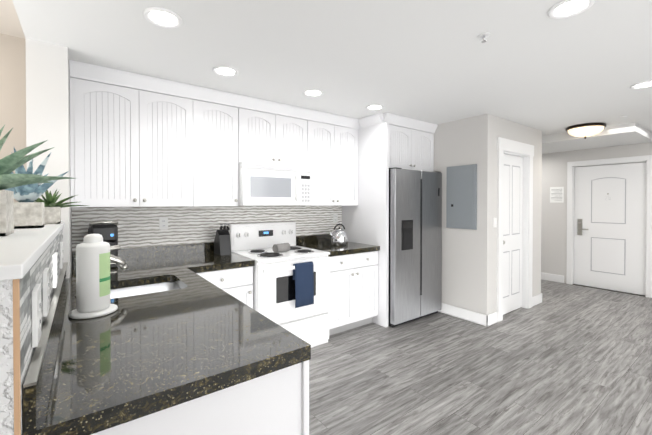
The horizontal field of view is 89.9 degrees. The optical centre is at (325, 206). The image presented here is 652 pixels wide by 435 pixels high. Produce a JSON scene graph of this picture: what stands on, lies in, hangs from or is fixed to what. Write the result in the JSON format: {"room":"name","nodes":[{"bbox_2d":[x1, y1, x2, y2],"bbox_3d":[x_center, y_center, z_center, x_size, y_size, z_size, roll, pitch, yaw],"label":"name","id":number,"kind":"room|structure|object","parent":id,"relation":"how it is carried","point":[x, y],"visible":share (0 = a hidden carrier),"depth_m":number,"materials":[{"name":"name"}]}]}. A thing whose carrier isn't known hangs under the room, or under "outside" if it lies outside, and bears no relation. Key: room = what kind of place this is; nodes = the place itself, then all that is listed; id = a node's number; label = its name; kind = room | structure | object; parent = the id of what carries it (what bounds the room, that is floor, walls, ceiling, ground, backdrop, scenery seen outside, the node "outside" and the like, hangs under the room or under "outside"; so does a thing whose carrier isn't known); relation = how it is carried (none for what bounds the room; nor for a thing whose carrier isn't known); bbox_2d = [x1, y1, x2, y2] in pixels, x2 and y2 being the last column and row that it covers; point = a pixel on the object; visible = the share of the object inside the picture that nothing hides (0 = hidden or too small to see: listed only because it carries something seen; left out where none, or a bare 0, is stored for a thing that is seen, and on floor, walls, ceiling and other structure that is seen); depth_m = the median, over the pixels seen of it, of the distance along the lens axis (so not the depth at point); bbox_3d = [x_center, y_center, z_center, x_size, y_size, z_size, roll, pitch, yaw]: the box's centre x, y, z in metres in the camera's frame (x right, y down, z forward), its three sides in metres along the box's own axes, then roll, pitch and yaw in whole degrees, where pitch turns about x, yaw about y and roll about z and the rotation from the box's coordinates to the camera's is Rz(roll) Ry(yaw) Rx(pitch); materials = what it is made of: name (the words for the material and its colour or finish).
{"room":"kitchen","nodes":[
{"label":"kitchen","id":0,"kind":"room"},
{"bbox_2d":[0,0,24,38],"bbox_3d":[-1.452,-1.266,-0.975,2.920,0.070,6.700,0,1,-37],"label":"ceiling","id":1,"kind":"structure","parent":0,"point":[10,24],"depth_m":2.22,"materials":[{"name":"beige paint"}]},
{"bbox_2d":[0,33,26,201],"bbox_3d":[-3.421,0.069,1.686,2.920,2.650,0.100,0,1,-37],"label":"wall","id":2,"kind":"structure","parent":0,"point":[13,82],"depth_m":2.43,"materials":[{"name":"beige paint"}]},
{"bbox_2d":[0,229,62,434],"bbox_3d":[-1.251,0.769,1.349,0.192,1.256,1.821,0,1,-37],"label":"wall","id":3,"kind":"structure","parent":0,"point":[17,350],"depth_m":0.67,"materials":[{"name":"white and grey marble"},{"name":"wood"}]},
{"bbox_2d":[0,222,64,280],"bbox_3d":[-1.368,0.126,1.240,0.522,0.029,1.843,0,1,-37],"label":"ledge","id":4,"kind":"object","parent":3,"relation":"on","point":[22,250],"visible":0.9,"depth_m":0.91,"materials":[{"name":"white stone"}]},
{"bbox_2d":[4,148,68,228],"bbox_3d":[-1.492,-0.086,1.635,0.330,0.383,0.297,0,1,-37],"label":"pot","id":5,"kind":"object","parent":4,"relation":"on","point":[28,212],"visible":0.56,"depth_m":1.60,"materials":[{"name":"concrete"}]},
{"bbox_2d":[0,125,74,235],"bbox_3d":[-1.302,-0.110,1.263,0.546,0.439,0.610,0,1,-37],"label":"pot","id":6,"kind":"object","parent":4,"relation":"on","point":[10,163],"visible":1,"depth_m":1.23,"materials":[{"name":"concrete"}]},
{"bbox_2d":[35,190,87,223],"bbox_3d":[-1.618,-0.005,1.934,0.368,0.216,0.384,0,1,-37],"label":"planter","id":7,"kind":"object","parent":4,"relation":"on","point":[52,211],"visible":0.69,"depth_m":1.91,"materials":[{"name":"concrete"}]},
{"bbox_2d":[31,283,41,347],"bbox_3d":[-0.775,0.289,0.876,0.013,0.145,0.100,0,1,-37],"label":"outlet","id":8,"kind":"object","parent":3,"relation":"attached to","point":[36,312],"visible":1,"depth_m":0.84,"materials":[{"name":"white plastic"}]},
{"bbox_2d":[23,264,66,431],"bbox_3d":[-1.172,0.431,1.422,0.020,0.099,1.788,0,1,-37],"label":"backsplash","id":9,"kind":"structure","parent":3,"relation":"attached to","point":[35,383],"depth_m":0.85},
{"bbox_2d":[42,268,49,316],"bbox_3d":[-0.942,0.287,1.101,0.013,0.145,0.100,0,1,-37],"label":"outlet","id":10,"kind":"object","parent":3,"relation":"attached to","point":[46,289],"visible":1,"depth_m":1.06,"materials":[{"name":"white plastic"}]},
{"bbox_2d":[53,252,57,287],"bbox_3d":[-1.210,0.283,1.462,0.013,0.145,0.100,0,1,-37],"label":"outlet","id":11,"kind":"object","parent":3,"relation":"attached to","point":[55,268],"visible":0.98,"depth_m":1.42,"materials":[{"name":"white plastic"}]},
{"bbox_2d":[59,242,62,268],"bbox_3d":[-1.509,0.279,1.863,0.013,0.145,0.100,0,1,-37],"label":"outlet","id":12,"kind":"object","parent":3,"relation":"attached to","point":[61,253],"visible":1,"depth_m":1.82,"materials":[{"name":"white plastic"}]},
{"bbox_2d":[25,38,71,277],"bbox_3d":[-1.955,0.172,2.334,0.204,2.430,0.610,0,1,-37],"label":"wall column","id":13,"kind":"structure","parent":0,"point":[47,93],"depth_m":2.10,"materials":[{"name":"white paint"}]},
{"bbox_2d":[69,60,150,206],"bbox_3d":[-1.753,-0.520,2.649,0.498,1.048,0.327,0,1,-37],"label":"upper cabinet","id":14,"kind":"object","parent":0,"relation":"attached to","point":[110,109],"depth_m":2.51,"materials":[{"name":"white wood"}]},
{"bbox_2d":[151,77,202,206],"bbox_3d":[-1.435,-0.522,2.886,0.534,1.048,0.327,0,1,-37],"label":"upper cabinet","id":15,"kind":"object","parent":0,"relation":"attached to","point":[176,108],"depth_m":2.80,"materials":[{"name":"white wood"}]},
{"bbox_2d":[72,234,330,263],"bbox_3d":[-0.911,0.411,3.464,2.811,0.099,0.020,0,1,-37],"label":"backsplash","id":16,"kind":"structure","parent":0,"relation":"attached to","point":[182,249],"depth_m":3.09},
{"bbox_2d":[203,88,246,205],"bbox_3d":[-1.100,-0.524,3.135,0.539,1.048,0.327,0,1,-37],"label":"upper cabinet","id":17,"kind":"object","parent":0,"relation":"attached to","point":[224,113],"depth_m":3.04,"materials":[{"name":"white wood"}]},
{"bbox_2d":[247,96,282,165],"bbox_3d":[-0.751,-0.737,3.393,0.453,0.628,0.327,0,1,-37],"label":"upper cabinet","id":18,"kind":"object","parent":0,"relation":"attached to","point":[264,117],"depth_m":3.29,"materials":[{"name":"white wood"}]},
{"bbox_2d":[238,162,310,205],"bbox_3d":[-0.577,-0.211,3.443,0.779,0.408,0.442,0,1,-37],"label":"microwave","id":19,"kind":"object","parent":18,"relation":"attached to","point":[267,185],"visible":1,"depth_m":3.26,"materials":[{"name":"white plastic"}]},
{"bbox_2d":[283,104,310,167],"bbox_3d":[-0.482,-0.739,3.592,0.453,0.628,0.327,0,1,-37],"label":"upper cabinet","id":20,"kind":"object","parent":0,"relation":"attached to","point":[296,127],"depth_m":3.51,"materials":[{"name":"white wood"}]},
{"bbox_2d":[310,110,338,205],"bbox_3d":[-0.149,-0.531,3.841,0.499,1.048,0.327,0,1,-37],"label":"upper cabinet","id":21,"kind":"object","parent":0,"relation":"attached to","point":[324,126],"depth_m":3.74,"materials":[{"name":"white wood"}]},
{"bbox_2d":[12,0,651,135],"bbox_3d":[2.283,-1.190,2.549,7.280,0.290,7.900,0,1,-37],"label":"ceiling","id":22,"kind":"structure","parent":0,"point":[531,64],"depth_m":2.20,"materials":[{"name":"white paint"}]},
{"bbox_2d":[143,7,182,27],"bbox_3d":[-0.894,-1.043,1.796,0.196,0.031,0.196,0,1,-37],"label":"recessed light","id":23,"kind":"object","parent":22,"relation":"in","point":[161,17],"visible":1,"depth_m":1.79,"materials":[{"name":"white plastic"}]},
{"bbox_2d":[212,66,238,76],"bbox_3d":[-0.773,-1.050,2.522,0.196,0.031,0.196,0,1,-37],"label":"recessed light","id":24,"kind":"object","parent":22,"relation":"in","point":[226,71],"visible":0.98,"depth_m":2.52,"materials":[{"name":"white plastic"}]},
{"bbox_2d":[303,89,323,96],"bbox_3d":[-0.118,-1.055,3.015,0.196,0.031,0.196,0,1,-37],"label":"recessed light","id":25,"kind":"object","parent":22,"relation":"in","point":[312,92],"visible":0.9,"depth_m":3.00,"materials":[{"name":"white plastic"}]},
{"bbox_2d":[365,104,383,109],"bbox_3d":[0.517,-1.059,3.468,0.196,0.031,0.196,0,1,-37],"label":"recessed light","id":26,"kind":"object","parent":22,"relation":"in","point":[375,107],"visible":0.85,"depth_m":3.46,"materials":[{"name":"white plastic"}]},
{"bbox_2d":[478,32,489,42],"bbox_3d":[0.960,-1.020,1.984,0.070,0.037,0.070,0,1,-37],"label":"sprinkler","id":27,"kind":"object","parent":22,"relation":"attached to","point":[484,35],"visible":1,"depth_m":1.98,"materials":[{"name":"white metal"}]},
{"bbox_2d":[548,0,594,18],"bbox_3d":[1.272,-1.042,1.699,0.196,0.031,0.196,0,1,-37],"label":"recessed light","id":28,"kind":"object","parent":22,"relation":"in","point":[567,8],"visible":1,"depth_m":1.70,"materials":[{"name":"white plastic"}]},
{"bbox_2d":[566,123,605,138],"bbox_3d":[3.439,-0.977,4.332,0.424,0.168,0.424,0,1,-37],"label":"light","id":29,"kind":"object","parent":22,"relation":"attached to","point":[584,130],"visible":1,"depth_m":4.22,"materials":[{"name":"white glass"}]},
{"bbox_2d":[630,80,651,88],"bbox_3d":[2.742,-1.053,2.804,0.196,0.031,0.196,0,1,-37],"label":"recessed light","id":30,"kind":"object","parent":22,"relation":"in","point":[645,84],"visible":0.79,"depth_m":2.82,"materials":[{"name":"white plastic"}]},
{"bbox_2d":[339,116,358,207],"bbox_3d":[0.129,-0.533,4.048,0.434,1.048,0.327,0,1,-37],"label":"upper cabinet","id":31,"kind":"object","parent":0,"relation":"attached to","point":[348,128],"depth_m":3.96,"materials":[{"name":"white wood"}]},
{"bbox_2d":[433,114,491,314],"bbox_3d":[1.448,0.153,4.340,0.100,2.430,1.450,0,1,-37],"label":"wall","id":32,"kind":"structure","parent":0,"point":[466,268],"depth_m":3.90,"materials":[{"name":"white paint"}]},
{"bbox_2d":[359,112,434,175],"bbox_3d":[0.829,-0.753,4.312,0.910,0.613,0.736,0,1,-37],"label":"upper cabinet","id":33,"kind":"object","parent":32,"relation":"attached to","point":[386,141],"depth_m":3.92,"materials":[{"name":"white wood"}]},
{"bbox_2d":[446,164,476,229],"bbox_3d":[1.641,-0.111,3.970,0.028,0.765,0.390,0,1,-37],"label":"panel","id":34,"kind":"object","parent":32,"relation":"attached to","point":[461,199],"visible":1,"depth_m":3.95,"materials":[{"name":"grey metal"}]},
{"bbox_2d":[438,303,488,326],"bbox_3d":[1.640,1.306,3.998,0.015,0.130,0.685,0,1,-37],"label":"baseboard","id":35,"kind":"structure","parent":32,"relation":"attached to","point":[474,317],"depth_m":3.93,"materials":[{"name":"white wood"}]},
{"bbox_2d":[309,279,651,434],"bbox_3d":[1.111,1.423,1.704,10.200,0.060,7.900,0,1,-37],"label":"floor","id":36,"kind":"structure","parent":0,"point":[565,359],"depth_m":2.70,"materials":[{"name":"grey wood"}]},
{"bbox_2d":[24,252,388,434],"bbox_3d":[-0.838,0.500,2.044,1.297,0.050,2.388,0,1,-37],"label":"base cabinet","id":37,"kind":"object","parent":36,"relation":"on","point":[158,351],"depth_m":1.15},
{"bbox_2d":[68,234,117,318],"bbox_3d":[-1.050,0.302,1.476,0.184,0.356,0.184,0,1,-37],"label":"paper towel holder","id":38,"kind":"object","parent":37,"relation":"on","point":[93,276],"visible":1,"depth_m":1.43,"materials":[{"name":"white plastic"}]},
{"bbox_2d":[88,221,117,267],"bbox_3d":[-1.750,0.290,2.567,0.190,0.358,0.344,0,1,-37],"label":"coffee maker","id":39,"kind":"object","parent":37,"relation":"on","point":[107,231],"visible":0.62,"depth_m":2.48,"materials":[{"name":"black plastic"}]},
{"bbox_2d":[75,245,130,295],"bbox_3d":[-1.241,0.348,1.814,0.246,0.259,0.067,0,1,-37],"label":"faucet","id":40,"kind":"object","parent":37,"relation":"on","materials":[{"name":"silver metal"}]},
{"bbox_2d":[110,280,182,299],"bbox_3d":[-1.106,0.618,1.972,0.506,0.209,0.526,0,1,-37],"label":"sink","id":41,"kind":"object","parent":37,"relation":"in","point":[148,285],"depth_m":2.17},
{"bbox_2d":[214,223,230,255],"bbox_3d":[-1.005,0.313,3.174,0.105,0.301,0.198,0,1,-37],"label":"knife block","id":42,"kind":"object","parent":37,"relation":"on","point":[222,244],"visible":1,"depth_m":3.12,"materials":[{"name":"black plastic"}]},
{"bbox_2d":[228,221,330,347],"bbox_3d":[-0.468,0.780,3.307,0.783,1.195,0.802,0,1,-37],"label":"stove","id":43,"kind":"object","parent":36,"relation":"on","point":[291,287],"visible":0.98,"depth_m":3.10,"materials":[{"name":"white metal"}]},
{"bbox_2d":[293,261,313,307],"bbox_3d":[-0.209,0.721,3.033,0.200,0.399,0.054,0,1,-37],"label":"towel","id":44,"kind":"object","parent":43,"relation":"hanging from","point":[303,271],"depth_m":3.02,"materials":[{"name":"blue fabric"}]},
{"bbox_2d":[329,252,358,291],"bbox_3d":[-0.023,0.941,3.735,0.436,0.865,0.672,0,1,-37],"label":"base cabinet","id":45,"kind":"object","parent":36,"relation":"on","point":[344,270],"depth_m":3.49,"materials":[{"name":"white wood"}]},
{"bbox_2d":[295,240,378,255],"bbox_3d":[0.114,0.483,3.811,0.752,0.050,0.687,0,1,-37],"label":"countertop","id":46,"kind":"structure","parent":45,"relation":"on","point":[350,249],"depth_m":3.64,"materials":[{"name":"black stone"}]},
{"bbox_2d":[329,224,347,245],"bbox_3d":[0.136,0.330,3.846,0.260,0.253,0.204,0,1,-37],"label":"kettle","id":47,"kind":"object","parent":46,"relation":"on","point":[339,236],"visible":1,"depth_m":3.79,"materials":[{"name":"silver metal"}]},
{"bbox_2d":[359,252,378,299],"bbox_3d":[0.231,0.939,3.923,0.436,0.865,0.672,0,1,-37],"label":"base cabinet","id":48,"kind":"object","parent":36,"relation":"on","point":[368,261],"depth_m":3.70,"materials":[{"name":"white wood"}]},
{"bbox_2d":[388,167,441,326],"bbox_3d":[0.875,0.464,4.260,0.890,1.810,0.860,0,1,-37],"label":"fridge","id":49,"kind":"object","parent":36,"relation":"on","point":[415,244],"visible":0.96,"depth_m":3.86,"materials":[{"name":"silver metal"}]},
{"bbox_2d":[491,115,541,312],"bbox_3d":[2.454,0.154,4.253,1.410,2.430,0.110,0,1,-37],"label":"wall","id":50,"kind":"structure","parent":0,"point":[507,129],"depth_m":4.30,"materials":[{"name":"white paint"}]},
{"bbox_2d":[493,218,496,227],"bbox_3d":[1.982,0.190,3.827,0.075,0.115,0.010,0,1,-37],"label":"switch plate","id":51,"kind":"object","parent":50,"relation":"attached to","point":[494,222],"visible":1,"depth_m":3.81,"materials":[{"name":"white plastic"}]},
{"bbox_2d":[503,154,522,314],"bbox_3d":[2.377,0.351,4.181,0.690,2.013,0.096,0,1,-37],"label":"closet door","id":52,"kind":"structure","parent":50,"relation":"in","point":[512,228],"depth_m":4.22,"materials":[{"name":"white wood"}]},
{"bbox_2d":[497,137,533,321],"bbox_3d":[2.377,0.277,4.181,0.970,2.185,0.136,0,1,-37],"label":"trim","id":53,"kind":"structure","parent":50,"relation":"attached to","point":[525,151],"depth_m":4.34,"materials":[{"name":"white wood"}]},
{"bbox_2d":[532,293,541,306],"bbox_3d":[2.922,1.301,4.534,0.335,0.130,0.015,0,1,-37],"label":"baseboard","id":54,"kind":"structure","parent":50,"relation":"attached to","point":[537,299],"depth_m":4.53,"materials":[{"name":"white wood"}]},
{"bbox_2d":[541,142,651,282],"bbox_3d":[5.125,0.150,4.674,0.200,2.430,7.900,0,1,-37],"label":"wall","id":55,"kind":"structure","parent":0,"point":[554,231],"depth_m":5.82,"materials":[{"name":"white paint"}]},
{"bbox_2d":[541,272,563,282],"bbox_3d":[3.468,1.280,6.734,0.015,0.130,2.435,0,1,-37],"label":"baseboard","id":56,"kind":"structure","parent":55,"relation":"attached to","point":[544,276],"depth_m":5.89,"materials":[{"name":"white wood"}]},
{"bbox_2d":[550,187,563,202],"bbox_3d":[4.127,-0.207,5.841,0.004,0.280,0.210,0,1,-37],"label":"notice sign","id":57,"kind":"object","parent":55,"relation":"attached to","point":[556,194],"visible":1,"depth_m":5.84,"materials":[{"name":"white paper"}]},
{"bbox_2d":[566,155,651,297],"bbox_3d":[4.586,0.296,5.316,0.140,2.125,1.080,0,1,-37],"label":"door frame","id":58,"kind":"structure","parent":55,"relation":"attached to","point":[647,159],"depth_m":5.24,"materials":[{"name":"white painted wood"}]},
{"bbox_2d":[574,162,645,294],"bbox_3d":[4.582,0.339,5.305,0.101,2.022,0.912,0,1,-37],"label":"entry door","id":59,"kind":"structure","parent":55,"relation":"in","point":[609,226],"depth_m":5.28,"materials":[{"name":"white painted wood"},{"name":"brushed nickel"}]},
{"bbox_2d":[542,122,651,153],"bbox_3d":[3.320,-1.020,5.900,1.220,0.115,3.560,0,1,-37],"label":"soffit","id":60,"kind":"structure","parent":0,"point":[623,134],"depth_m":4.72,"materials":[{"name":"white paint"}]},
{"bbox_3d":[-0.611,0.158,3.775,4.080,2.430,0.100,0,1,-37],"label":"wall","id":61,"kind":"structure","parent":0,"visible":0},
{"bbox_2d":[72,206,341,251],"bbox_3d":[-0.923,0.247,3.476,2.813,0.498,0.010,0,1,-37],"label":"wall tile","id":62,"kind":"structure","parent":61,"relation":"attached to","point":[138,227],"depth_m":3.16,"materials":[{"name":"grey tile"}]},
{"bbox_2d":[159,217,167,229],"bbox_3d":[-1.506,0.158,3.030,0.075,0.115,0.007,0,1,-37],"label":"electrical outlet","id":63,"kind":"object","parent":62,"relation":"attached to","point":[163,223],"visible":1,"depth_m":3.03,"materials":[{"name":"white plastic"}]},
{"bbox_2d":[333,213,337,221],"bbox_3d":[0.123,0.151,4.241,0.075,0.115,0.007,0,1,-37],"label":"electrical outlet","id":64,"kind":"object","parent":62,"relation":"attached to","point":[335,217],"visible":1,"depth_m":4.24,"materials":[{"name":"white plastic"}]}
]}

